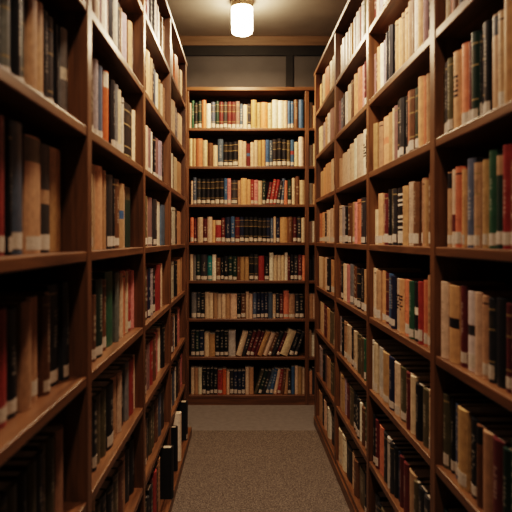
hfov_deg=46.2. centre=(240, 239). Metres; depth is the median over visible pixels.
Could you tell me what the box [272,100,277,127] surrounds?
book
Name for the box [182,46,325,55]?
trim
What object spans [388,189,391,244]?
book
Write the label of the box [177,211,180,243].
book
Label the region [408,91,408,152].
book
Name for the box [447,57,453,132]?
book
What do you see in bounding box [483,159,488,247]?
book
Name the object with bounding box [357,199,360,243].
book
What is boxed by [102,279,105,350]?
book
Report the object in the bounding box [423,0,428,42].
book
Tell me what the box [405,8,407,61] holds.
book
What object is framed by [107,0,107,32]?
book
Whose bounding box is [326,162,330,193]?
book
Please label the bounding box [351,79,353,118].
book
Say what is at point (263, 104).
book
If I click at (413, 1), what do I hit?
book
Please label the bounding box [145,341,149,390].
book
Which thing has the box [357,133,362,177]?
book
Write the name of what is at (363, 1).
book
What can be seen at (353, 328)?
book
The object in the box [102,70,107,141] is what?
book
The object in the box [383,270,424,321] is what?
book
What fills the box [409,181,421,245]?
book
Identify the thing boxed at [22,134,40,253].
book
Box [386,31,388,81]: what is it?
book
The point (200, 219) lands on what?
book
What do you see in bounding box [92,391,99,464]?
book
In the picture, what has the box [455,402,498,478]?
book
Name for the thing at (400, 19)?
book
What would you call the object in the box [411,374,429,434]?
book
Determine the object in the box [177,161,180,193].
book
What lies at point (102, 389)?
book
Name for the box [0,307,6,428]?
book
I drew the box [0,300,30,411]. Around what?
book
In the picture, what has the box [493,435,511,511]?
book
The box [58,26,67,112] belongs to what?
book
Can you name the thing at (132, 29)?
book
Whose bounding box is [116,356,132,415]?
book
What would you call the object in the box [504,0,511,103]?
book
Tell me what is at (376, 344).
book
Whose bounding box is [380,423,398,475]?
book
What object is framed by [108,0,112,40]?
book
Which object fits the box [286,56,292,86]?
trim
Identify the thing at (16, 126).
book
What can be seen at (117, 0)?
book
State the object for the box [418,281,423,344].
book
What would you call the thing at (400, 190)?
book
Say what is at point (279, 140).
book
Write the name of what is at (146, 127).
book
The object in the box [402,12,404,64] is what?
book
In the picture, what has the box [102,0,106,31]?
book
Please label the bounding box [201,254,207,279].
book
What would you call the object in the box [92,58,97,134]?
book
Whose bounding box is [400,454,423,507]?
book
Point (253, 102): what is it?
book
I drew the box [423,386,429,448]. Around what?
book
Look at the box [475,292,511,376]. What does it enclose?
book
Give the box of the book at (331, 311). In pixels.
[330,310,333,344]
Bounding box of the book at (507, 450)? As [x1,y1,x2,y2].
[503,446,511,511]
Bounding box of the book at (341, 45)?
[340,45,341,73]
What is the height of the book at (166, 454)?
0.260 m
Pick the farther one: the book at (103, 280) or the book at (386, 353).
the book at (386, 353)
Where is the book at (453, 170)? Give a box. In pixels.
[452,169,454,246]
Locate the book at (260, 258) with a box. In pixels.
[258,255,263,279]
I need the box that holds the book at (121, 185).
[119,183,123,247]
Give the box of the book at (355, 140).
[354,138,356,179]
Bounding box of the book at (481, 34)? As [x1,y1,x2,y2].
[480,33,482,115]
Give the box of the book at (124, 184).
[124,184,124,247]
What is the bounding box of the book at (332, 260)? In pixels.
[331,259,333,293]
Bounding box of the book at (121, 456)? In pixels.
[117,451,124,509]
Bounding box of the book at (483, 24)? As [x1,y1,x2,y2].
[483,24,483,113]
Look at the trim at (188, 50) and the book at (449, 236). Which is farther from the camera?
the trim at (188, 50)
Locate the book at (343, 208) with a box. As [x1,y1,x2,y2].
[342,206,345,242]
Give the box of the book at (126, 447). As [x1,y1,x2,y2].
[122,445,128,502]
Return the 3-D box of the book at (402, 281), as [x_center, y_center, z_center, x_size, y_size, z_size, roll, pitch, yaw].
[0.662,0.241,2.182,0.165,0.195,0.058,0,0,0]
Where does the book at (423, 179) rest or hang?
on the bookcase at (492, 130)
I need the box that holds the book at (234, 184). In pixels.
[231,180,237,203]
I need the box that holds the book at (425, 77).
[424,75,426,143]
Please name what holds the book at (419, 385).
on the bookcase at (492, 130)
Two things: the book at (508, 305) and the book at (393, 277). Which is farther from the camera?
the book at (393, 277)
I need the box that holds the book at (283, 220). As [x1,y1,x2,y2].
[279,217,286,241]
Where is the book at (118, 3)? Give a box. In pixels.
[118,3,119,51]
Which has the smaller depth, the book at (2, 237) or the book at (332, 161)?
the book at (2, 237)
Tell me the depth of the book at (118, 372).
2.11 m
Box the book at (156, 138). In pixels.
[156,138,157,177]
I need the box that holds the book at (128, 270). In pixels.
[92,269,130,330]
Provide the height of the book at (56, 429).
0.213 m
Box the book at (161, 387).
[157,383,163,429]
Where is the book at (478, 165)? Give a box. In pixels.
[474,162,481,247]
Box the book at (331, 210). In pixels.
[330,208,332,242]
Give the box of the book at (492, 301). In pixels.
[489,298,496,383]
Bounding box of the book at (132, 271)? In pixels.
[131,270,133,328]
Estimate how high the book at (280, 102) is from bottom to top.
0.236 m
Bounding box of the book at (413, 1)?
[412,0,414,54]
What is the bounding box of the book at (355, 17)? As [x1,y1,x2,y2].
[354,17,355,50]
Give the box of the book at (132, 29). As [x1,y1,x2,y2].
[132,29,132,70]
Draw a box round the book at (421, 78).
[418,76,423,146]
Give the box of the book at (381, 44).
[380,43,383,87]
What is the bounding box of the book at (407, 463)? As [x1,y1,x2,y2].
[404,460,429,511]
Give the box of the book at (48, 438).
[29,434,53,511]
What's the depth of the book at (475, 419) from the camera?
1.53 m
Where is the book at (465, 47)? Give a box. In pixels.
[462,41,469,124]
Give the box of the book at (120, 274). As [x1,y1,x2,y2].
[119,273,122,337]
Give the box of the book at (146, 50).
[145,49,149,96]
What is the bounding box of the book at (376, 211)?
[375,209,377,243]
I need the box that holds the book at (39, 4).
[37,0,43,95]
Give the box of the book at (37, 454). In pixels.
[11,449,42,511]
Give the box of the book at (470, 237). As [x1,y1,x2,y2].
[467,157,488,247]
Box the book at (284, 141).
[282,139,286,165]
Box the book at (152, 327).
[149,326,159,370]
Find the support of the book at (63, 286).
on the bookcase at (68, 403)
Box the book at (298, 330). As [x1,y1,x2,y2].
[288,327,301,355]
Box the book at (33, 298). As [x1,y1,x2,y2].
[0,295,36,401]
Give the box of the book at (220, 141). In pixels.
[218,139,223,165]
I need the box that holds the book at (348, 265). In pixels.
[347,264,349,302]
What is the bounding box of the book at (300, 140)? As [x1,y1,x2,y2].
[297,137,303,165]
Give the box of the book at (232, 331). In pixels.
[229,328,235,355]
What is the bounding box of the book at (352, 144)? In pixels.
[350,143,353,181]
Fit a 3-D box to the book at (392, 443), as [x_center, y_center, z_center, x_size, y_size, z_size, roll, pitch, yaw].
[0.669,0.880,2.314,0.184,0.191,0.037,0,0,0]
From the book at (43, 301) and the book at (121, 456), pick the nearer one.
the book at (43, 301)
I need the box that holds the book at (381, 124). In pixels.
[379,121,383,166]
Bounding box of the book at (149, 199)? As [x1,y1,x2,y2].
[147,197,151,245]
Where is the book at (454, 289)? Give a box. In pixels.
[449,284,506,364]
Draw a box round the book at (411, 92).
[409,89,414,151]
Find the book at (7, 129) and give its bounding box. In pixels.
[4,126,11,254]
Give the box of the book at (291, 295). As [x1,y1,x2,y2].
[289,293,294,317]
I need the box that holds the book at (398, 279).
[397,278,427,330]
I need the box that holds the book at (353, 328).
[351,327,365,365]
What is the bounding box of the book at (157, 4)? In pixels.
[157,4,158,42]
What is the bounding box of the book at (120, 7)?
[120,7,121,54]
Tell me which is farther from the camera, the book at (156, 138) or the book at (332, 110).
the book at (332, 110)
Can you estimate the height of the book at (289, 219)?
0.215 m
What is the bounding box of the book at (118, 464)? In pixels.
[112,460,122,511]
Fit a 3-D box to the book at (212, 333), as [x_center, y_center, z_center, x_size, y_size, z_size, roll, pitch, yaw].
[-0.239,0.887,5.117,0.049,0.186,0.176,0,0,0]
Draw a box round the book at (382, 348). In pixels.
[379,345,411,397]
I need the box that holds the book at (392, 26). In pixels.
[389,24,395,78]
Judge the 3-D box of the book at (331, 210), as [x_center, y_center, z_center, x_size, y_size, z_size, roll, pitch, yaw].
[0.654,-0.088,3.806,0.165,0.218,0.157,0,0,0]
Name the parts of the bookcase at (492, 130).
shelf, shelf, shelf, shelf, shelf, shelf, shelf, shelf, shelf, shelf, shelf, shelf, shelf, shelf, shelf, shelf, shelf, shelf, shelf, shelf, shelf, shelf, shelf, panel, shelf, shelf, shelf, shelf, shelf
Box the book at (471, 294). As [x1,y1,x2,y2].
[468,291,511,371]
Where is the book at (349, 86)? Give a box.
[348,84,350,121]
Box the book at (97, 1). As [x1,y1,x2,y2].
[96,0,98,19]
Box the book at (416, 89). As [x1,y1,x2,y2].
[415,87,417,148]
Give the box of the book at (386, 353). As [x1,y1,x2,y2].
[383,350,419,404]
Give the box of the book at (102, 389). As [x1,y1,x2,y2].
[92,386,105,457]
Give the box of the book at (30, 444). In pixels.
[20,441,44,511]
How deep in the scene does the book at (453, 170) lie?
1.66 m
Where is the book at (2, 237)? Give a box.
[0,115,4,255]
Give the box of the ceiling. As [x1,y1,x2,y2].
[167,0,347,35]
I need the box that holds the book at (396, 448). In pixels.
[394,446,415,498]
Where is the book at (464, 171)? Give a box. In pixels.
[462,169,467,247]
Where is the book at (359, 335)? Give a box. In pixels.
[357,333,365,373]
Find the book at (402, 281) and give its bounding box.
[400,279,404,333]
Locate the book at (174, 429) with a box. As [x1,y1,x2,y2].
[171,426,177,470]
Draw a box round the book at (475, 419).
[471,415,511,499]
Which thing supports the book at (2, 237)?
on the bookcase at (68, 403)
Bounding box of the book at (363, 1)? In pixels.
[362,1,363,38]
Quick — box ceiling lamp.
[231,0,252,36]
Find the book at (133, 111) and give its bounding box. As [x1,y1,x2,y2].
[132,110,134,160]
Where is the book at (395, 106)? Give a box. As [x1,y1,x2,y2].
[394,105,397,159]
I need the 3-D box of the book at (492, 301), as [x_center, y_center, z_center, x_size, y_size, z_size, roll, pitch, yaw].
[0.681,0.240,1.429,0.179,0.199,0.031,0,0,0]
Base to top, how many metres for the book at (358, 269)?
0.196 m
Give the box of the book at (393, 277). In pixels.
[391,275,427,328]
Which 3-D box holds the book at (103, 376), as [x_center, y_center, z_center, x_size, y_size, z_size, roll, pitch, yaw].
[-0.513,0.571,2.052,0.170,0.211,0.083,0,0,0]
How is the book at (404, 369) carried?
on the bookcase at (492, 130)
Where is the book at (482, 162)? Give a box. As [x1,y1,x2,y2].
[482,162,482,247]
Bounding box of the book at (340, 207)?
[339,205,347,242]
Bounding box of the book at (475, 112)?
[471,30,482,119]
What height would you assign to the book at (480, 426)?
0.199 m
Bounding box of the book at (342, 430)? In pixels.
[339,427,348,465]
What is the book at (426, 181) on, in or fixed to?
on the bookcase at (492, 130)
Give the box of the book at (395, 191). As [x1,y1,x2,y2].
[393,189,397,244]
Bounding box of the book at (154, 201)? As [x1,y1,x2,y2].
[152,199,156,245]
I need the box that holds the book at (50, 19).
[48,16,53,102]
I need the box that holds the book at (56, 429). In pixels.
[36,424,62,511]
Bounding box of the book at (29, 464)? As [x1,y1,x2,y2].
[0,458,35,511]
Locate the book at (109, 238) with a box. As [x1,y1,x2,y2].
[106,174,112,248]
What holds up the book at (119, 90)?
on the bookcase at (68, 403)
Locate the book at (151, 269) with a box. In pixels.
[150,268,152,315]
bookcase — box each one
[0,0,191,511]
[187,87,313,404]
[314,0,511,511]
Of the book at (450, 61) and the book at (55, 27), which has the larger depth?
the book at (450, 61)
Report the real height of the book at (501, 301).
0.204 m
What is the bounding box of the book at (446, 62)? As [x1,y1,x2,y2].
[445,62,446,133]
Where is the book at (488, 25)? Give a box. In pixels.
[484,19,492,113]
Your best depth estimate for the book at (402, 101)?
2.17 m
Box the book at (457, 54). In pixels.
[454,49,461,128]
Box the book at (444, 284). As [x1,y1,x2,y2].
[441,281,504,358]
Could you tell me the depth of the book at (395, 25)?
2.29 m
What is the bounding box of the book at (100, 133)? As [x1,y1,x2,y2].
[98,65,102,137]
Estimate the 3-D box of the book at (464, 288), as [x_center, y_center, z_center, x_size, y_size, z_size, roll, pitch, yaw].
[0.680,0.232,1.606,0.178,0.215,0.041,0,0,0]
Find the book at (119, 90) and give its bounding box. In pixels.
[118,89,120,150]
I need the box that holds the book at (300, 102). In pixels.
[298,100,303,127]
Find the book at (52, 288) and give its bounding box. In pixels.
[0,283,57,386]
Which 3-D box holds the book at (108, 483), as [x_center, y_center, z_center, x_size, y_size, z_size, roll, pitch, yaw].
[-0.519,0.904,1.985,0.192,0.190,0.079,0,0,0]
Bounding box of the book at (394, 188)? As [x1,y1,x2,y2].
[392,188,397,244]
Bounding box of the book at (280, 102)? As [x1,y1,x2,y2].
[278,100,282,127]
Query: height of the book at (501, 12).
0.223 m
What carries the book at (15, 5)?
on the bookcase at (68, 403)
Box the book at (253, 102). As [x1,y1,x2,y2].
[251,100,256,127]
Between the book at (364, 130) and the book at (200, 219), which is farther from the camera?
the book at (200, 219)
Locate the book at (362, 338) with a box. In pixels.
[361,337,365,378]
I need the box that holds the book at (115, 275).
[112,272,118,341]
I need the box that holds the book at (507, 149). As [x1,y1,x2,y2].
[503,144,511,248]
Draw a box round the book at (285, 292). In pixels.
[282,289,288,317]
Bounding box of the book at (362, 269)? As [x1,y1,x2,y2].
[361,268,365,310]
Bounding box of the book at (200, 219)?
[198,217,203,241]
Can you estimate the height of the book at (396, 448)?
0.188 m
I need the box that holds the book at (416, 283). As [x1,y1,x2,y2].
[415,282,417,341]
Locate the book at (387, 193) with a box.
[383,193,387,244]
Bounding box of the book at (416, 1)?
[415,0,417,50]
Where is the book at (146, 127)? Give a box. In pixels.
[145,125,147,169]
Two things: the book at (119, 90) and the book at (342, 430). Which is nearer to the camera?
the book at (119, 90)
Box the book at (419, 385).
[416,382,429,441]
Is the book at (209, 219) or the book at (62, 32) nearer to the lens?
the book at (62, 32)
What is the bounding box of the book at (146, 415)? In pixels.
[145,414,147,459]
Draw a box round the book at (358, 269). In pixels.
[357,268,360,308]
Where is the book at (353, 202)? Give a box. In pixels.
[353,202,354,243]
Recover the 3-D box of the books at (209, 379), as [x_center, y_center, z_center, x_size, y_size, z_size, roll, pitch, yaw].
[0.089,0.075,2.974,1.439,2.494,4.502,0,0,0]
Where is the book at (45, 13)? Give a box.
[43,10,47,98]
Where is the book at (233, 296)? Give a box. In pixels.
[230,293,236,317]
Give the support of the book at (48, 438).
on the bookcase at (68, 403)
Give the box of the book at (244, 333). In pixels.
[236,329,247,355]
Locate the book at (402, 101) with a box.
[399,97,405,156]
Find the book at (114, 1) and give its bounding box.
[113,0,116,46]
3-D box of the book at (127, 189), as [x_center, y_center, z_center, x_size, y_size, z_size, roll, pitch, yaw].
[-0.518,-0.086,2.316,0.177,0.232,0.135,0,0,0]
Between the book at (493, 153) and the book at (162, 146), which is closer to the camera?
the book at (493, 153)
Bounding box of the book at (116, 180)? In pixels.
[115,178,118,247]
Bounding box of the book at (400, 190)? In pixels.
[398,187,402,244]
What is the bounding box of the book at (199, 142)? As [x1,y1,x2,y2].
[196,138,202,165]
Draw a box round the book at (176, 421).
[171,411,180,460]
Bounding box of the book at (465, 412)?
[458,405,511,491]
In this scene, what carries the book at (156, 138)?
on the bookcase at (68, 403)
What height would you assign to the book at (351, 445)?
0.185 m
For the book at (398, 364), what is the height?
0.195 m
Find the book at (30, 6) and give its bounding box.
[24,0,36,90]
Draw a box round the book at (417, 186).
[413,182,421,245]
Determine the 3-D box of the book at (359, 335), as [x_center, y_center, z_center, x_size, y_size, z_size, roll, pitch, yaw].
[0.670,0.563,2.961,0.183,0.189,0.086,0,0,0]
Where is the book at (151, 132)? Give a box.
[151,132,151,172]
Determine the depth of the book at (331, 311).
3.77 m
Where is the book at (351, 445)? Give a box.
[347,440,358,482]
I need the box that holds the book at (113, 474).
[106,468,117,511]
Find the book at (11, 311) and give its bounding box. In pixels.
[6,307,16,419]
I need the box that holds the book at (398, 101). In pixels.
[398,101,398,157]
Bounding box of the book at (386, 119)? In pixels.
[384,115,388,164]
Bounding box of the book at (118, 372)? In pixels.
[102,370,121,432]
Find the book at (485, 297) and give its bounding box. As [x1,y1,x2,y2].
[483,295,511,379]
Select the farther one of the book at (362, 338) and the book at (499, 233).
the book at (362, 338)
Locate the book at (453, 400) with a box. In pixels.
[451,398,493,473]
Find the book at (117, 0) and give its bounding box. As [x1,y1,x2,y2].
[117,0,117,48]
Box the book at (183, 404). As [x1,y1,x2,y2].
[176,400,187,439]
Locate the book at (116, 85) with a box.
[115,84,117,148]
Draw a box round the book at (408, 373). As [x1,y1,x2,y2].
[406,371,429,429]
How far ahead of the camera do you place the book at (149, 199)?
2.78 m
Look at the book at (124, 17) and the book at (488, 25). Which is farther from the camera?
the book at (124, 17)
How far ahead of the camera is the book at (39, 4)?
1.33 m
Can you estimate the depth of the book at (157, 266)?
2.98 m
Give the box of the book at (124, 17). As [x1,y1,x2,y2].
[122,12,126,61]
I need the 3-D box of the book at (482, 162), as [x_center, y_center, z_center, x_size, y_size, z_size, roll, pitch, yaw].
[0.685,-0.085,1.477,0.178,0.212,0.020,0,0,0]
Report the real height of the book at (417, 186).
0.212 m
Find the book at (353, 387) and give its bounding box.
[350,384,364,426]
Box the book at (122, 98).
[121,97,123,152]
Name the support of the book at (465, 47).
on the bookcase at (492, 130)
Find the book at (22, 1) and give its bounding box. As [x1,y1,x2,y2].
[21,0,23,81]
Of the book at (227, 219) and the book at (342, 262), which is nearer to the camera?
the book at (342, 262)
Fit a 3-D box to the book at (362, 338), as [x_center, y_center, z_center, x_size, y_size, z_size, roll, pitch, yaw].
[0.663,0.564,2.867,0.172,0.186,0.096,0,0,0]
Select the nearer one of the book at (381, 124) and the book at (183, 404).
the book at (381, 124)
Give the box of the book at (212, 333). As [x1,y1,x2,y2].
[209,331,214,355]
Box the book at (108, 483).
[100,479,112,511]
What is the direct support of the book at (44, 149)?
on the bookcase at (68, 403)
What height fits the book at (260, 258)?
0.206 m
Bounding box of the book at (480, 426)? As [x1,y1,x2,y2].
[477,423,511,508]
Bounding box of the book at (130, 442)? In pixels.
[125,436,133,494]
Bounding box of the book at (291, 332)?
[280,326,295,355]
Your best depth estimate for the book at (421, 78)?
1.95 m
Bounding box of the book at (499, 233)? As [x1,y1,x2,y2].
[496,153,502,248]
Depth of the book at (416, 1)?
2.00 m
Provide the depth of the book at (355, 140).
3.03 m
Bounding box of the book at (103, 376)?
[94,373,115,438]
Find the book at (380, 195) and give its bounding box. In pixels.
[378,193,386,244]
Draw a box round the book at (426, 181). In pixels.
[425,180,428,245]
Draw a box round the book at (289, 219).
[287,217,292,241]
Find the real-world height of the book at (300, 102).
0.240 m
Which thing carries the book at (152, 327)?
on the bookcase at (68, 403)
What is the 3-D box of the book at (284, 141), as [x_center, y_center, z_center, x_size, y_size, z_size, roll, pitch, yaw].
[0.368,-0.726,5.107,0.039,0.226,0.165,0,0,0]
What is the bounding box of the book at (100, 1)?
[99,0,101,23]
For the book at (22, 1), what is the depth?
1.24 m
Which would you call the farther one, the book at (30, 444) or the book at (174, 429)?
the book at (174, 429)
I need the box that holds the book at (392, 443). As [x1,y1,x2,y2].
[390,441,411,493]
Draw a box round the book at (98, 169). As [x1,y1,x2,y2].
[95,165,101,249]
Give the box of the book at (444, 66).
[444,66,444,133]
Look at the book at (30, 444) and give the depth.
1.38 m
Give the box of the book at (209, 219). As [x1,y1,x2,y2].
[207,217,212,241]
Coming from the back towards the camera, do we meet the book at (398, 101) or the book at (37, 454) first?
the book at (398, 101)
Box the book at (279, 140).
[277,138,281,165]
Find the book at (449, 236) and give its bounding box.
[447,172,451,246]
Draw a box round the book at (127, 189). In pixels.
[125,186,129,246]
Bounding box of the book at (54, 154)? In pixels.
[49,146,59,251]
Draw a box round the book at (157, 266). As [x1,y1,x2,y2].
[145,264,159,310]
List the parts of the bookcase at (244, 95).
shelf, shelf, shelf, shelf, shelf, shelf, shelf, shelf, shelf, shelf, panel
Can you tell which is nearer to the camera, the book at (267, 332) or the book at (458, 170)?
the book at (458, 170)
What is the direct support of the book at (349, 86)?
on the bookcase at (492, 130)
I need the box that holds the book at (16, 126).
[4,120,21,254]
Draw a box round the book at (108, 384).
[92,380,112,450]
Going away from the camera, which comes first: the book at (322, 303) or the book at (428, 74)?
the book at (428, 74)
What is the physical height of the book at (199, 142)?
0.234 m
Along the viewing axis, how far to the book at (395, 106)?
2.27 m
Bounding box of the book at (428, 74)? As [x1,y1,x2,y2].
[427,73,429,142]
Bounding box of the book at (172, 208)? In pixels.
[171,207,174,244]
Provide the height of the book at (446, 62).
0.210 m
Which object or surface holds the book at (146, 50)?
on the bookcase at (68, 403)
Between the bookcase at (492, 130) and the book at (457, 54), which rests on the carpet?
the bookcase at (492, 130)
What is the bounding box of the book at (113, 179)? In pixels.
[112,178,114,248]
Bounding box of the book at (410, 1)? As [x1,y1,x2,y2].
[408,0,411,58]
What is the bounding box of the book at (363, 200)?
[361,197,365,243]
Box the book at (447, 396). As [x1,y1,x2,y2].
[443,392,487,469]
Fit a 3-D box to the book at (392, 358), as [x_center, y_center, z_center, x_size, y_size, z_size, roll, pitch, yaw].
[0.667,0.557,2.333,0.176,0.199,0.076,0,0,0]
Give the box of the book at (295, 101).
[294,100,297,127]
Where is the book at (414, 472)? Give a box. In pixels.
[409,467,429,511]
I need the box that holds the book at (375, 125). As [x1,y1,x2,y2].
[373,123,378,169]
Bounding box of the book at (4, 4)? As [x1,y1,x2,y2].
[0,0,9,71]
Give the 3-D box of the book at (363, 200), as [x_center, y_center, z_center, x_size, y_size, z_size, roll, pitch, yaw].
[0.666,-0.089,2.861,0.178,0.220,0.088,0,0,0]
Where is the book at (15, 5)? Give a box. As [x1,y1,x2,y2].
[10,0,21,79]
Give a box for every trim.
[179,36,330,45]
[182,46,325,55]
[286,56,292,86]
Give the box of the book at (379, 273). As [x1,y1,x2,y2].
[376,270,399,320]
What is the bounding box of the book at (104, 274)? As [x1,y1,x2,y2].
[92,270,111,347]
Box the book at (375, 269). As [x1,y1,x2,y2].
[374,268,420,317]
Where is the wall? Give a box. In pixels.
[185,56,321,86]
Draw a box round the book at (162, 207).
[160,204,164,244]
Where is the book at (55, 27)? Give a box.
[53,24,57,105]
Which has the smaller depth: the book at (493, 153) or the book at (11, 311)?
the book at (11, 311)
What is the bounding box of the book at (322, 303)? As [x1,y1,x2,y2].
[320,301,333,333]
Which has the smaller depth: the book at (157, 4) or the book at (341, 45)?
the book at (157, 4)
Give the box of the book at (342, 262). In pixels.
[341,261,365,298]
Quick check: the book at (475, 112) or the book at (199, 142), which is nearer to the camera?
the book at (475, 112)
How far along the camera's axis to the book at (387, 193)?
2.47 m
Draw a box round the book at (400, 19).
[399,17,401,67]
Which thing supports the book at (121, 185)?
on the bookcase at (68, 403)
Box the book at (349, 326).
[347,324,365,363]
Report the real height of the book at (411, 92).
0.215 m
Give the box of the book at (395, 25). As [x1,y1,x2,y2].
[395,25,395,71]
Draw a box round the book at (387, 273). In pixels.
[386,272,429,323]
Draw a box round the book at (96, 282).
[92,278,102,357]
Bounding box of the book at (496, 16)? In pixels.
[493,13,498,108]
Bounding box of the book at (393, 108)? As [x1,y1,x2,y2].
[392,108,393,160]
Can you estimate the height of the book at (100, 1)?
0.222 m
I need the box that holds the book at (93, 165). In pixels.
[92,164,94,249]
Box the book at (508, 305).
[506,303,511,392]
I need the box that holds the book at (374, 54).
[374,54,375,94]
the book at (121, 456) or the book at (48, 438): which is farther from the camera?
the book at (121, 456)
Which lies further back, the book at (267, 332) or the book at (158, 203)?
the book at (267, 332)
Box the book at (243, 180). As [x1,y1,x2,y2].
[241,178,246,203]
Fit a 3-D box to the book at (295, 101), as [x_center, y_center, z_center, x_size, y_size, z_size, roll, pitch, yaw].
[0.467,-1.052,5.112,0.037,0.241,0.172,0,0,0]
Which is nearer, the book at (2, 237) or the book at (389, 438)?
the book at (2, 237)
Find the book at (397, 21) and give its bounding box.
[396,20,398,70]
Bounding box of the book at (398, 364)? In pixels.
[395,361,429,416]
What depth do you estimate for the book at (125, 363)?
2.24 m
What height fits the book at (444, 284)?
0.218 m
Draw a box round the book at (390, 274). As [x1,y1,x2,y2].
[389,273,429,325]
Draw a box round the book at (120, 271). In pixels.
[112,270,124,334]
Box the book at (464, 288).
[461,285,511,367]
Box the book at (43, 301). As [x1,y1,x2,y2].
[37,295,49,395]
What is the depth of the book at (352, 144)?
3.13 m
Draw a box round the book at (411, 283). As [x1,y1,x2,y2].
[409,281,417,339]
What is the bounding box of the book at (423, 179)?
[422,178,428,245]
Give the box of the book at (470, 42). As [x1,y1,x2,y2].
[469,41,471,121]
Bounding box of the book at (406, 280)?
[405,279,427,335]
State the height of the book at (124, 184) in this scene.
0.234 m
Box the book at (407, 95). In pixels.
[406,95,407,153]
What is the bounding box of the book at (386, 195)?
[384,194,387,244]
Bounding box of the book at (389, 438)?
[387,436,407,488]
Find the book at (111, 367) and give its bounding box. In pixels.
[105,365,122,424]
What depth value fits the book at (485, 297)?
1.45 m
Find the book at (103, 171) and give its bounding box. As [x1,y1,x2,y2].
[102,170,105,248]
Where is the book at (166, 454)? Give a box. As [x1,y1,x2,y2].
[159,445,173,498]
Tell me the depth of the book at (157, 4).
2.99 m
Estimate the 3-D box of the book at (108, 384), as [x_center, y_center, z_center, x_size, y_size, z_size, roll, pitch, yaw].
[-0.511,0.573,1.962,0.185,0.206,0.092,0,0,0]
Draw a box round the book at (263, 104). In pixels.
[261,102,266,127]
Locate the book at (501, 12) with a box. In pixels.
[498,9,503,105]
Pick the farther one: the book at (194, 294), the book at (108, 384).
the book at (194, 294)
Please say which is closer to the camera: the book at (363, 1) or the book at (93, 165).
the book at (93, 165)
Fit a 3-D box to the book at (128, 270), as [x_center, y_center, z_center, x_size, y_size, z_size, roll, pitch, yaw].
[-0.522,0.234,2.340,0.185,0.238,0.072,0,0,0]
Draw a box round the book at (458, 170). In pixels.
[455,166,467,246]
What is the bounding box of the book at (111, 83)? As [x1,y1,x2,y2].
[108,79,114,146]
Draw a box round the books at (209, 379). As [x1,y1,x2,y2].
[0,0,511,511]
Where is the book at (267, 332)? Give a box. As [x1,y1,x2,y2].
[257,328,270,355]
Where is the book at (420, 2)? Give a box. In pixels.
[418,0,422,47]
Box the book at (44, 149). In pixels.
[40,143,49,252]
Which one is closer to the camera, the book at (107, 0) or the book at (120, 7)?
the book at (107, 0)
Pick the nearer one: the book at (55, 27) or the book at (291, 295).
the book at (55, 27)
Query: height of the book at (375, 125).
0.203 m
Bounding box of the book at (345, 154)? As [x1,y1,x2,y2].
[343,152,346,184]
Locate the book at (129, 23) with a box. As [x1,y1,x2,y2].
[127,20,131,69]
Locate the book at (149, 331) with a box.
[145,329,157,375]
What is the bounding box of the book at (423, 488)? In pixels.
[419,484,429,511]
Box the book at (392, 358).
[389,355,428,410]
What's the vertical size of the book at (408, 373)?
0.194 m
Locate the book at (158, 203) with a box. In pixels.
[157,201,159,244]
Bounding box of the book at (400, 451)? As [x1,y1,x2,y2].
[399,450,418,501]
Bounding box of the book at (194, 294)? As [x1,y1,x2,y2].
[192,291,197,317]
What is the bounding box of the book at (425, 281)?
[424,280,427,346]
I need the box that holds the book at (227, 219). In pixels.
[225,217,230,241]
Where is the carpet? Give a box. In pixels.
[171,430,349,511]
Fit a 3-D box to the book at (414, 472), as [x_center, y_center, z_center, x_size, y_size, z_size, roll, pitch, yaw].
[0.673,0.890,2.074,0.170,0.171,0.088,0,0,0]
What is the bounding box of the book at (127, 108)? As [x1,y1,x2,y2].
[124,101,131,158]
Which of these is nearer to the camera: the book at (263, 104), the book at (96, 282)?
the book at (96, 282)
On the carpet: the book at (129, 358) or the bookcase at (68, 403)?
the bookcase at (68, 403)
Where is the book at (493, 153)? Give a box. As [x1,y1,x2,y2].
[489,149,502,248]
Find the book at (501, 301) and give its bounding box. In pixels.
[497,297,511,388]
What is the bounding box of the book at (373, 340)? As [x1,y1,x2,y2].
[372,339,398,389]
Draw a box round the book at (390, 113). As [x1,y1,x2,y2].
[389,112,391,161]
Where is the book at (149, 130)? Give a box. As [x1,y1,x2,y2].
[148,128,150,172]
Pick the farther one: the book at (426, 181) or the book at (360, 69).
the book at (360, 69)
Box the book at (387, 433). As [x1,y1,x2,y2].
[384,430,403,482]
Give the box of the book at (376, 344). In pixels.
[374,342,403,392]
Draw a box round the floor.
[188,405,315,429]
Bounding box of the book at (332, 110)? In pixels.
[330,107,333,140]
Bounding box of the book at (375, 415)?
[373,413,387,463]
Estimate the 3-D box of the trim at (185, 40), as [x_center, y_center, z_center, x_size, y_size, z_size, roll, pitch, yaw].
[0.000,-1.768,5.345,5.200,0.085,0.030,0,0,0]
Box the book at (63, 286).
[0,281,68,379]
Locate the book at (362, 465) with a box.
[360,463,365,510]
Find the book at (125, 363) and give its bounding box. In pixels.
[110,360,128,420]
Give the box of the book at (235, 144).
[233,141,237,165]
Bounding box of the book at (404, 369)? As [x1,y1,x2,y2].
[401,365,429,421]
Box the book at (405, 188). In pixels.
[403,185,408,245]
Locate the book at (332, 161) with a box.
[331,158,333,191]
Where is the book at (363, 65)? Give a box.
[363,65,363,105]
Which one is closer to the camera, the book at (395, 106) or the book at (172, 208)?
the book at (395, 106)
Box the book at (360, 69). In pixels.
[358,66,362,110]
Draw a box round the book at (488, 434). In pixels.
[483,429,511,511]
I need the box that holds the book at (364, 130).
[363,129,365,174]
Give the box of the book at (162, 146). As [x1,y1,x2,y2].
[162,146,162,180]
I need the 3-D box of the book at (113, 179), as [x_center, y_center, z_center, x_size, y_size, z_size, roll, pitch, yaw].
[-0.513,-0.088,2.020,0.180,0.236,0.033,0,0,0]
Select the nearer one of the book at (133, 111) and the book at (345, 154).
the book at (133, 111)
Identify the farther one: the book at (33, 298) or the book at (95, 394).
the book at (95, 394)

